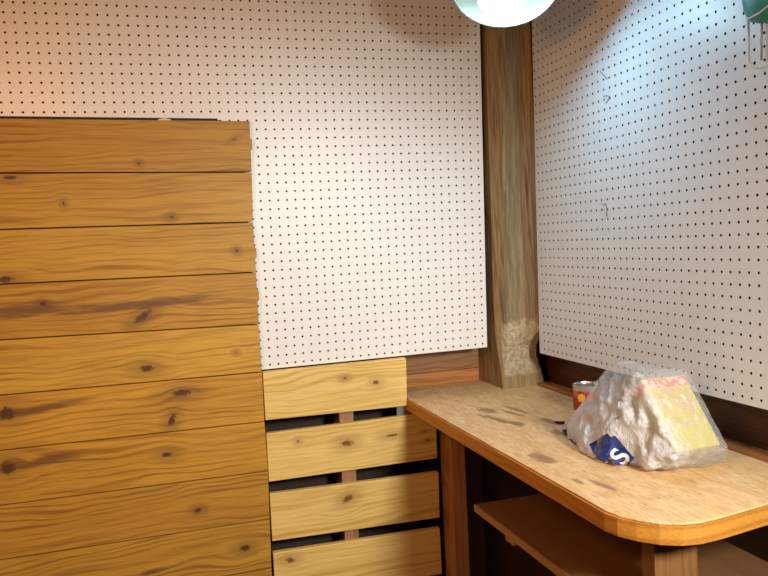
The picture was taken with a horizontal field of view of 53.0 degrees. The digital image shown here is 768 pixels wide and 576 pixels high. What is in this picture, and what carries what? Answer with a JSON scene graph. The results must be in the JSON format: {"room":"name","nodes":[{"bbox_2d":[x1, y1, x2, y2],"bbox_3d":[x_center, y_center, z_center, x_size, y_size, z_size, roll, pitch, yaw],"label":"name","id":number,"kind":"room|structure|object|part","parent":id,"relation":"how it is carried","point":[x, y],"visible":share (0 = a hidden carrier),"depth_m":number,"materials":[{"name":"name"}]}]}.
{"room":"workshop","nodes":[
{"label":"workshop","id":0,"kind":"room"},
{"bbox_2d":[0,0,533,575],"bbox_3d":[-1.043,0.080,2.246,3.226,2.375,0.043,-4,4,-17],"label":"wall","id":1,"kind":"structure","parent":0,"point":[503,558],"depth_m":2.56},
{"bbox_2d":[530,21,767,575],"bbox_3d":[1.023,0.049,1.053,0.041,2.375,3.462,-4,4,-17],"label":"wall","id":2,"kind":"structure","parent":0,"point":[740,422],"depth_m":1.80,"materials":[{"name":"brown wood"}]},
{"bbox_3d":[-0.524,-1.065,0.622,3.404,0.051,3.658,-4,4,-17],"label":"ceiling","id":3,"kind":"structure","parent":0,"visible":0},
{"bbox_2d":[454,0,554,27],"bbox_3d":[0.275,-0.891,1.792,0.252,0.509,0.238,-4,4,-17],"label":"dome lamp","id":4,"kind":"object","parent":3,"relation":"hanging from","point":[491,13],"visible":1,"depth_m":1.89,"materials":[{"name":"white ceramic"}]},
{"bbox_3d":[0.285,-0.686,1.828,0.124,0.043,0.121,-4,4,-17],"label":"bulb","id":5,"kind":"part","parent":4,"relation":"part of","materials":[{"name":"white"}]},
{"bbox_3d":[-0.404,1.354,0.767,3.404,0.051,3.658,-4,4,-17],"label":"floor","id":6,"kind":"structure","parent":0,"visible":0},
{"bbox_2d":[0,116,271,575],"bbox_3d":[-0.890,0.368,2.115,1.125,1.662,0.127,-4,4,-17],"label":"panel","id":7,"kind":"object","parent":6,"relation":"on","point":[133,438],"visible":1,"depth_m":2.14,"materials":[{"name":"brown wood"}]},
{"bbox_2d":[262,357,441,575],"bbox_3d":[-0.094,0.707,2.440,0.546,0.971,0.158,-4,4,-17],"label":"pallet","id":8,"kind":"object","parent":6,"relation":"on","point":[347,445],"visible":0.95,"depth_m":2.37,"materials":[{"name":"brown wood"}]},
{"bbox_2d":[405,380,767,575],"bbox_3d":[0.482,0.778,2.007,0.516,0.860,1.380,-4,4,-17],"label":"workbench","id":9,"kind":"object","parent":6,"relation":"on","point":[590,517],"visible":0.87,"depth_m":1.66,"materials":[{"name":"brown wood"}]},
{"bbox_2d":[406,367,478,387],"bbox_3d":[0.149,0.306,2.596,0.366,0.044,0.020,-4,4,-17],"label":"board","id":10,"kind":"object","parent":9,"relation":"on","point":[466,374],"visible":0.56,"depth_m":2.60,"materials":[{"name":"brown wood"}]},
{"bbox_2d":[374,314,478,374],"bbox_3d":[0.143,0.191,2.589,0.366,0.184,0.020,-4,4,-17],"label":"board","id":11,"kind":"object","parent":10,"relation":"on","point":[466,358],"visible":0.3,"depth_m":2.60,"materials":[{"name":"brown wood"}]},
{"bbox_3d":[0.230,0.783,2.452,0.046,0.821,0.094,-4,4,-17],"label":"leg","id":12,"kind":"part","parent":9,"relation":"part of","materials":[{"name":"brown wood"}]},
{"bbox_3d":[0.308,0.768,2.652,0.058,0.821,0.043,-4,4,-17],"label":"leg","id":13,"kind":"part","parent":9,"relation":"part of","materials":[{"name":"brown wood"}]},
{"bbox_2d":[458,8,543,388],"bbox_3d":[0.389,-0.437,2.488,0.176,1.515,0.301,-4,4,-17],"label":"timber post","id":14,"kind":"object","parent":9,"relation":"on","point":[509,359],"visible":0.75,"depth_m":2.41,"materials":[{"name":"brown wood"}]},
{"bbox_2d":[0,0,486,369],"bbox_3d":[-0.509,-0.417,2.166,1.714,1.351,0.082,-4,4,-17],"label":"pegboard","id":15,"kind":"object","parent":14,"relation":"attached to","point":[447,134],"visible":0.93,"depth_m":2.28,"materials":[{"name":"white paint"}]},
{"bbox_2d":[531,0,767,409],"bbox_3d":[0.707,-0.409,1.535,0.006,1.296,1.698,-4,4,-17],"label":"pegboard","id":16,"kind":"object","parent":14,"relation":"attached to","point":[673,280],"visible":1,"depth_m":1.80,"materials":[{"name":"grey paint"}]},
{"bbox_2d":[742,0,767,68],"bbox_3d":[0.705,-0.530,1.374,0.061,0.244,0.202,-4,4,-17],"label":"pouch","id":17,"kind":"object","parent":16,"relation":"hanging from","point":[756,11],"visible":1,"depth_m":1.41,"materials":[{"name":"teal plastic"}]},
{"bbox_2d":[572,381,599,411],"bbox_3d":[0.554,0.299,2.102,0.076,0.077,0.076,-4,4,-17],"label":"tin","id":18,"kind":"object","parent":9,"relation":"on","point":[581,390],"visible":0.59,"depth_m":2.08,"materials":[{"name":"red metal"}]},
{"bbox_2d":[554,375,687,470],"bbox_3d":[0.562,0.256,1.713,0.266,0.206,0.443,-4,4,-17],"label":"plastic bag","id":19,"kind":"object","parent":9,"relation":"on","point":[608,426],"visible":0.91,"depth_m":1.59,"materials":[{"name":"white plastic"}]},
{"bbox_3d":[0.452,0.336,1.891,0.048,0.024,0.018,-2,4,16],"label":"handle","id":20,"kind":"part","parent":19,"relation":"part of","materials":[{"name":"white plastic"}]},
{"bbox_3d":[0.445,0.351,1.820,0.016,0.016,0.141,-3,3,-1],"label":"handle","id":21,"kind":"part","parent":19,"relation":"part of","materials":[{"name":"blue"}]},
{"bbox_2d":[589,434,633,464],"bbox_3d":[0.474,0.336,1.625,0.033,0.065,0.123,-5,4,-32],"label":"print","id":22,"kind":"object","parent":19,"relation":"attached to","point":[618,449],"depth_m":1.61,"materials":[{"name":"blue plastic"}]},
{"bbox_2d":[631,375,719,456],"bbox_3d":[0.592,0.264,1.577,0.124,0.160,0.133,-4,4,-25],"label":"packet","id":23,"kind":"object","parent":19,"relation":"in","point":[678,404],"visible":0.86,"depth_m":1.56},
{"bbox_2d":[476,493,767,575],"bbox_3d":[0.519,0.570,1.755,0.395,0.018,0.629,-4,4,-17],"label":"shelf","id":24,"kind":"object","parent":9,"relation":"attached to","point":[566,543],"depth_m":1.69,"materials":[{"name":"brown wood"}]},
{"bbox_2d":[539,382,767,462],"bbox_3d":[0.673,0.333,1.965,0.018,0.014,1.097,-4,4,-17],"label":"batten","id":25,"kind":"object","parent":9,"relation":"on","point":[763,456],"visible":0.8,"depth_m":1.67,"materials":[{"name":"brown wood"}]},
{"bbox_3d":[0.535,0.831,1.418,0.091,0.821,0.038,-4,4,-17],"label":"leg","id":26,"kind":"part","parent":9,"relation":"part of","materials":[{"name":"brown wood"}]}
]}

